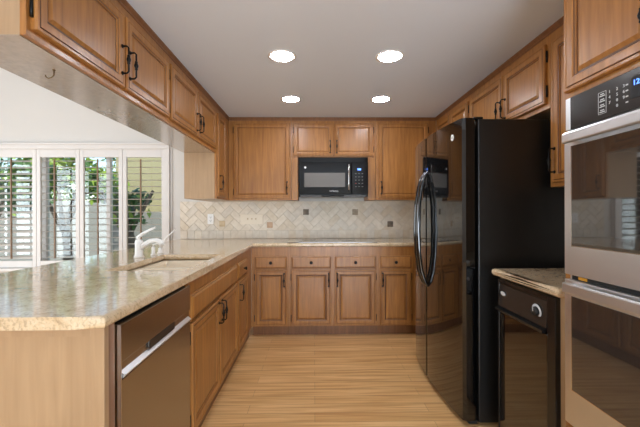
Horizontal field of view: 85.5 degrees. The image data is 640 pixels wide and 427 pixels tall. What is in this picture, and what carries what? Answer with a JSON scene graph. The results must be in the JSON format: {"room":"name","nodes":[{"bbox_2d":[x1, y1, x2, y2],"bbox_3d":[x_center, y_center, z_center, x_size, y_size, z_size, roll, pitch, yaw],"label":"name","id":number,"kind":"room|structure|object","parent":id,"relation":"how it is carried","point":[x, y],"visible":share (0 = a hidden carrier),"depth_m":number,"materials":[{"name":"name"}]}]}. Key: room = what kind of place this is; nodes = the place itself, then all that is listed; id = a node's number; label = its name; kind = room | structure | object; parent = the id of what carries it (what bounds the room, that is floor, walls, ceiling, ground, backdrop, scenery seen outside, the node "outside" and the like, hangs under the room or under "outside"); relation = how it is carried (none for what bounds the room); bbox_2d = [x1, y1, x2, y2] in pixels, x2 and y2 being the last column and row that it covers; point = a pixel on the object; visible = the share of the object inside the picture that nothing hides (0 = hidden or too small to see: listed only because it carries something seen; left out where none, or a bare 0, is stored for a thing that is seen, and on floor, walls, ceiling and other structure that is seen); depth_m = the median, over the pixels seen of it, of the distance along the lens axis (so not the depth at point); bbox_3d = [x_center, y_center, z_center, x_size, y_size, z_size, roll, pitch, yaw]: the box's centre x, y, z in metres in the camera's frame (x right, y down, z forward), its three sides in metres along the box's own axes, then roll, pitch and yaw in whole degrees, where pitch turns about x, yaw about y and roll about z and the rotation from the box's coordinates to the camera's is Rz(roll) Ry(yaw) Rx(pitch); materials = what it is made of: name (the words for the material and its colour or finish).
{"room":"kitchen","nodes":[
{"label":"kitchen","id":0,"kind":"room"},
{"bbox_2d":[0,68,363,301],"bbox_3d":[-1.750,-0.491,4.046,6.940,3.400,0.150,0,0,-1],"label":"wall","id":1,"kind":"structure","parent":0,"point":[30,112],"depth_m":3.95,"materials":[{"name":"grey paint"}]},
{"bbox_2d":[0,143,169,271],"bbox_3d":[-2.993,-0.072,3.985,2.590,1.452,0.210,0,0,-1],"label":"window","id":2,"kind":"structure","parent":1,"relation":"in","point":[45,161],"depth_m":3.94,"materials":[{"name":"white paint"}]},
{"bbox_2d":[0,149,36,267],"bbox_3d":[-3.467,-0.062,3.957,0.482,1.351,0.083,0,0,-1],"label":"shutter panel","id":3,"kind":"object","parent":2,"relation":"attached to","point":[4,153],"visible":0.9,"depth_m":3.94,"materials":[{"name":"white paint"}]},
{"bbox_2d":[36,149,79,265],"bbox_3d":[-2.981,-0.064,3.966,0.482,1.351,0.086,0,0,-1],"label":"shutter panel","id":4,"kind":"object","parent":2,"relation":"attached to","point":[40,153],"visible":0.75,"depth_m":3.94,"materials":[{"name":"white paint"}]},
{"bbox_2d":[80,149,122,257],"bbox_3d":[-2.496,-0.066,3.974,0.482,1.351,0.086,0,0,-1],"label":"shutter panel","id":5,"kind":"object","parent":2,"relation":"attached to","point":[84,153],"visible":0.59,"depth_m":3.95,"materials":[{"name":"white paint"}]},
{"bbox_2d":[123,149,164,249],"bbox_3d":[-2.011,-0.067,3.982,0.482,1.351,0.086,0,0,-1],"label":"shutter panel","id":6,"kind":"object","parent":2,"relation":"attached to","point":[127,153],"visible":0.57,"depth_m":3.95,"materials":[{"name":"white paint"}]},
{"bbox_2d":[171,147,171,238],"bbox_3d":[-1.704,-0.891,3.963,0.012,2.360,0.014,0,0,-1],"label":"trim","id":7,"kind":"structure","parent":1,"relation":"attached to","point":[171,147],"depth_m":3.96,"materials":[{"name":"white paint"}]},
{"bbox_2d":[184,105,231,201],"bbox_3d":[-1.087,-0.576,3.593,0.358,0.877,0.770,0,0,-1],"label":"upper cabinet","id":8,"kind":"object","parent":1,"relation":"attached to","point":[206,175],"visible":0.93,"depth_m":3.21,"materials":[{"name":"brown wood"}]},
{"bbox_2d":[228,117,291,200],"bbox_3d":[-0.638,-0.578,3.795,0.660,0.877,0.381,0,0,-1],"label":"upper cabinet","id":9,"kind":"object","parent":1,"relation":"attached to","point":[259,147],"visible":1,"depth_m":3.65,"materials":[{"name":"brown wood"}]},
{"bbox_2d":[180,201,414,238],"bbox_3d":[-0.016,0.074,3.989,3.173,0.429,0.020,0,0,-1],"label":"backsplash","id":10,"kind":"structure","parent":1,"relation":"attached to","point":[281,219],"depth_m":3.98,"materials":[{"name":"tile"}]},
{"bbox_2d":[208,214,213,223],"bbox_3d":[-1.253,0.063,3.962,0.070,0.116,0.008,0,0,-1],"label":"outlet","id":11,"kind":"object","parent":10,"relation":"attached to","point":[210,216],"visible":1,"depth_m":3.96,"materials":[{"name":"white plastic"}]},
{"bbox_2d":[240,214,262,223],"bbox_3d":[-0.784,0.063,3.966,0.251,0.104,0.016,0,0,-1],"label":"switch plate","id":12,"kind":"object","parent":10,"relation":"attached to","point":[244,218],"visible":1,"depth_m":3.96,"materials":[{"name":"beige plastic"}]},
{"bbox_2d":[291,117,374,200],"bbox_3d":[0.140,-0.580,3.808,0.893,0.877,0.381,0,0,-1],"label":"upper cabinet","id":13,"kind":"object","parent":1,"relation":"attached to","point":[310,136],"visible":0.96,"depth_m":3.67,"materials":[{"name":"brown wood"}]},
{"bbox_2d":[298,157,367,197],"bbox_3d":[0.137,-0.379,3.771,0.730,0.417,0.433,0,0,-1],"label":"microwave","id":14,"kind":"object","parent":13,"relation":"attached to","point":[318,177],"visible":1,"depth_m":3.60,"materials":[{"name":"black metal"}]},
{"bbox_2d":[373,117,435,200],"bbox_3d":[0.913,-0.583,3.821,0.648,0.877,0.381,0,0,-1],"label":"upper cabinet","id":15,"kind":"object","parent":1,"relation":"attached to","point":[396,138],"visible":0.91,"depth_m":3.67,"materials":[{"name":"brown wood"}]},
{"bbox_2d":[127,0,563,116],"bbox_3d":[-1.694,-1.601,0.471,6.640,1.177,7.000,0,0,-1],"label":"ceiling","id":16,"kind":"structure","parent":0,"point":[449,47],"depth_m":2.09,"materials":[{"name":"white paint"}]},
{"bbox_2d":[0,0,169,122],"bbox_3d":[-1.054,-0.768,1.614,0.358,0.491,1.054,0,0,-1],"label":"upper cabinet","id":17,"kind":"object","parent":16,"relation":"attached to","point":[101,56],"visible":1,"depth_m":1.47,"materials":[{"name":"brown wood"}]},
{"bbox_2d":[121,50,217,152],"bbox_3d":[-1.072,-0.788,2.674,0.358,0.453,1.064,0,0,-1],"label":"upper cabinet","id":18,"kind":"object","parent":16,"relation":"attached to","point":[190,127],"visible":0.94,"depth_m":2.52,"materials":[{"name":"brown wood"}]},
{"bbox_2d":[268,49,295,62],"bbox_3d":[-0.245,-1.015,2.236,0.183,0.004,0.183,0,0,-1],"label":"recessed light","id":19,"kind":"object","parent":16,"relation":"in","point":[279,55],"visible":1,"depth_m":2.22,"materials":[{"name":"white plastic"}]},
{"bbox_2d":[281,96,300,102],"bbox_3d":[-0.258,-1.016,3.076,0.183,0.004,0.183,0,0,-1],"label":"recessed light","id":20,"kind":"object","parent":16,"relation":"in","point":[291,99],"visible":1,"depth_m":3.08,"materials":[{"name":"white plastic"}]},
{"bbox_2d":[371,96,390,102],"bbox_3d":[0.543,-1.018,3.087,0.183,0.004,0.183,0,0,-1],"label":"recessed light","id":21,"kind":"object","parent":16,"relation":"in","point":[378,99],"visible":1,"depth_m":3.08,"materials":[{"name":"white plastic"}]},
{"bbox_2d":[376,50,403,62],"bbox_3d":[0.454,-1.018,2.245,0.183,0.004,0.183,0,0,-1],"label":"recessed light","id":22,"kind":"object","parent":16,"relation":"in","point":[387,56],"visible":1,"depth_m":2.24,"materials":[{"name":"white plastic"}]},
{"bbox_2d":[201,327,497,426],"bbox_3d":[-1.684,1.261,0.472,6.940,0.100,7.300,0,0,-1],"label":"floor","id":23,"kind":"structure","parent":0,"point":[299,380],"depth_m":2.39,"materials":[{"name":"brown wood"}]},
{"bbox_2d":[0,322,114,426],"bbox_3d":[-0.928,0.770,1.029,0.604,0.876,0.059,0,0,-1],"label":"end panel","id":24,"kind":"object","parent":23,"relation":"on","point":[49,378],"visible":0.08,"depth_m":1.01,"materials":[{"name":"brown wood"}]},
{"bbox_2d":[115,285,190,426],"bbox_3d":[-0.910,0.771,1.366,0.594,0.874,0.600,0,0,-1],"label":"dishwasher","id":25,"kind":"object","parent":23,"relation":"on","point":[152,343],"visible":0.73,"depth_m":1.30,"materials":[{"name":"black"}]},
{"bbox_2d":[129,257,237,426],"bbox_3d":[-0.920,0.769,2.191,0.660,0.876,1.032,0,0,-1],"label":"base cabinet","id":26,"kind":"object","parent":23,"relation":"on","point":[213,312],"visible":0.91,"depth_m":2.03,"materials":[{"name":"brown wood"}]},
{"bbox_2d":[0,238,413,330],"bbox_3d":[0.003,0.308,2.494,3.188,0.037,3.010,0,0,-1],"label":"countertop","id":27,"kind":"structure","parent":26,"relation":"on","point":[98,291],"depth_m":1.47,"materials":[{"name":"beige stone"}]},
{"bbox_2d":[134,227,164,257],"bbox_3d":[-1.139,0.190,2.311,0.204,0.206,0.063,0,0,-1],"label":"faucet","id":28,"kind":"object","parent":27,"relation":"on","point":[140,245],"visible":0.99,"depth_m":2.30,"materials":[{"name":"white plastic"}]},
{"bbox_2d":[151,243,158,255],"bbox_3d":[-1.154,0.249,2.431,0.070,0.088,0.036,0,0,-1],"label":"soap dispenser","id":29,"kind":"object","parent":27,"relation":"on","point":[153,247],"visible":0.88,"depth_m":2.42,"materials":[{"name":"white plastic"}]},
{"bbox_2d":[157,229,175,253],"bbox_3d":[-1.128,0.204,2.541,0.137,0.178,0.048,0,0,-1],"label":"sprayer","id":30,"kind":"object","parent":27,"relation":"on","point":[160,249],"visible":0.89,"depth_m":2.53,"materials":[{"name":"white plastic"}]},
{"bbox_2d":[131,260,206,270],"bbox_3d":[-0.904,0.420,2.120,0.404,0.175,0.694,0,0,-1],"label":"sink","id":31,"kind":"object","parent":27,"relation":"in","point":[165,265],"visible":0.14,"depth_m":2.42,"materials":[{"name":"beige ceramic"}]},
{"bbox_2d":[287,239,376,242],"bbox_3d":[0.117,0.285,3.618,0.885,0.007,0.450,0,0,-1],"label":"cooktop","id":32,"kind":"object","parent":27,"relation":"in","point":[290,240],"visible":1,"depth_m":3.50,"materials":[{"name":"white glass"}]},
{"bbox_2d":[232,248,251,366],"bbox_3d":[-0.934,0.769,3.042,0.660,0.876,0.668,0,0,-1],"label":"base cabinet","id":33,"kind":"object","parent":23,"relation":"on","point":[243,261],"visible":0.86,"depth_m":2.96,"materials":[{"name":"brown wood"}]},
{"bbox_2d":[252,247,289,334],"bbox_3d":[-0.489,0.767,3.655,0.366,0.876,0.660,0,0,-1],"label":"base cabinet","id":34,"kind":"object","parent":23,"relation":"on","point":[270,265],"visible":0.96,"depth_m":3.37,"materials":[{"name":"brown wood"}]},
{"bbox_2d":[289,247,377,334],"bbox_3d":[0.129,0.765,3.665,0.868,0.876,0.660,0,0,-1],"label":"base cabinet","id":35,"kind":"object","parent":23,"relation":"on","point":[333,290],"visible":0.98,"depth_m":3.38,"materials":[{"name":"brown wood"}]},
{"bbox_2d":[377,246,415,333],"bbox_3d":[0.752,0.763,3.676,0.377,0.876,0.660,0,0,-1],"label":"base cabinet","id":36,"kind":"object","parent":23,"relation":"on","point":[396,264],"visible":0.94,"depth_m":3.39,"materials":[{"name":"brown wood"}]},
{"bbox_2d":[413,117,564,423],"bbox_3d":[1.128,0.325,2.414,0.895,1.750,0.930,0,0,-1],"label":"refrigerator","id":37,"kind":"object","parent":23,"relation":"on","point":[486,200],"visible":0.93,"depth_m":1.96,"materials":[{"name":"black metal"}]},
{"bbox_2d":[495,279,560,426],"bbox_3d":[1.217,0.769,1.594,0.614,0.862,0.432,0,0,-1],"label":"trash compactor","id":38,"kind":"object","parent":23,"relation":"on","point":[529,319],"visible":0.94,"depth_m":1.55,"materials":[{"name":"black metal"}]},
{"bbox_2d":[501,275,565,426],"bbox_3d":[1.260,0.767,1.572,0.618,0.887,0.490,0,0,-1],"label":"base cabinet","id":39,"kind":"object","parent":23,"relation":"on","point":[562,299],"visible":0.12,"depth_m":1.36,"materials":[{"name":"brown wood"}]},
{"bbox_2d":[492,268,565,296],"bbox_3d":[1.259,0.304,1.574,0.708,0.037,0.496,0,0,-1],"label":"countertop","id":40,"kind":"structure","parent":39,"relation":"on","point":[547,280],"depth_m":1.60,"materials":[{"name":"beige stone"}]},
{"bbox_2d":[564,0,639,426],"bbox_3d":[1.252,0.089,0.939,0.741,2.222,0.791,0,0,-1],"label":"tall cabinet","id":41,"kind":"object","parent":23,"relation":"on","point":[602,37],"visible":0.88,"depth_m":1.15,"materials":[{"name":"brown wood"}]},
{"bbox_2d":[562,66,639,426],"bbox_3d":[1.208,0.174,0.927,0.664,1.202,0.728,0,0,-1],"label":"double oven","id":42,"kind":"object","parent":41,"relation":"in","point":[601,143],"visible":1,"depth_m":1.11,"materials":[{"name":"silver metal"}]},
{"bbox_3d":[1.705,-0.501,0.529,0.150,3.400,7.000,0,0,-1],"label":"wall","id":43,"kind":"structure","parent":0,"visible":0},
{"bbox_2d":[435,92,469,130],"bbox_3d":[1.384,-0.584,3.295,0.389,0.877,0.803,0,0,-1],"label":"upper cabinet","id":44,"kind":"object","parent":43,"relation":"attached to","point":[459,109],"visible":0.06,"depth_m":3.18,"materials":[{"name":"brown wood"}]},
{"bbox_2d":[468,28,550,118],"bbox_3d":[1.398,-0.804,2.403,0.389,0.437,0.978,0,0,-1],"label":"upper cabinet","id":45,"kind":"object","parent":43,"relation":"attached to","point":[519,88],"visible":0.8,"depth_m":2.17,"materials":[{"name":"brown wood"}]},
{"bbox_2d":[547,16,564,186],"bbox_3d":[1.411,-0.584,1.651,0.389,0.877,0.522,0,0,-1],"label":"upper cabinet","id":46,"kind":"object","parent":43,"relation":"attached to","point":[556,30],"visible":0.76,"depth_m":1.83,"materials":[{"name":"brown wood"}]},
{"label":"outside","id":47,"kind":"structure","parent":0,"visible":0},
{"bbox_3d":[-4.165,1.315,10.011,20.000,0.100,11.840,0,0,-1],"label":"ground","id":48,"kind":"structure","parent":47,"visible":0},
{"bbox_2d":[0,162,53,217],"bbox_3d":[-6.394,0.106,6.873,1.977,2.373,1.338,0,0,-1],"label":"tree","id":49,"kind":"object","parent":48,"relation":"on","point":[2,183],"visible":0.34,"depth_m":6.69,"materials":[{"name":"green plant"}]},
{"bbox_2d":[0,158,86,200],"bbox_3d":[-8.435,-0.434,10.469,2.352,3.459,2.285,0,0,-35],"label":"tree","id":50,"kind":"object","parent":48,"relation":"on","point":[64,192],"visible":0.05,"depth_m":10.43,"materials":[{"name":"brown plant"}]},
{"bbox_2d":[0,201,106,260],"bbox_3d":[-8.851,0.487,8.952,8.600,1.610,0.200,0,0,-1],"label":"wall","id":51,"kind":"structure","parent":48,"relation":"on","point":[91,243],"depth_m":8.89,"materials":[{"name":"grey paint"}]},
{"bbox_2d":[2,158,129,259],"bbox_3d":[-4.319,0.037,5.829,1.943,2.496,1.329,0,0,-1],"label":"tree","id":52,"kind":"object","parent":48,"relation":"on","point":[63,224],"visible":0.35,"depth_m":5.78,"materials":[{"name":"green plant"}]},
{"bbox_2d":[100,188,153,248],"bbox_3d":[-2.762,0.448,5.021,0.632,1.665,0.657,0,0,33],"label":"tree","id":53,"kind":"object","parent":48,"relation":"on","point":[131,209],"visible":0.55,"depth_m":5.00,"materials":[{"name":"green plant"}]},
{"bbox_2d":[113,212,161,251],"bbox_3d":[-2.687,0.617,6.741,2.750,1.310,0.130,0,0,-1],"label":"wall","id":54,"kind":"structure","parent":48,"relation":"on","point":[157,232],"depth_m":6.67,"materials":[{"name":"grey paint"}]},
{"bbox_2d":[116,158,161,211],"bbox_3d":[-1.865,-0.507,8.444,4.800,3.550,3.450,0,0,-1],"label":"house","id":55,"kind":"structure","parent":48,"relation":"on","point":[147,179],"depth_m":6.94,"materials":[{"name":"beige paint"}]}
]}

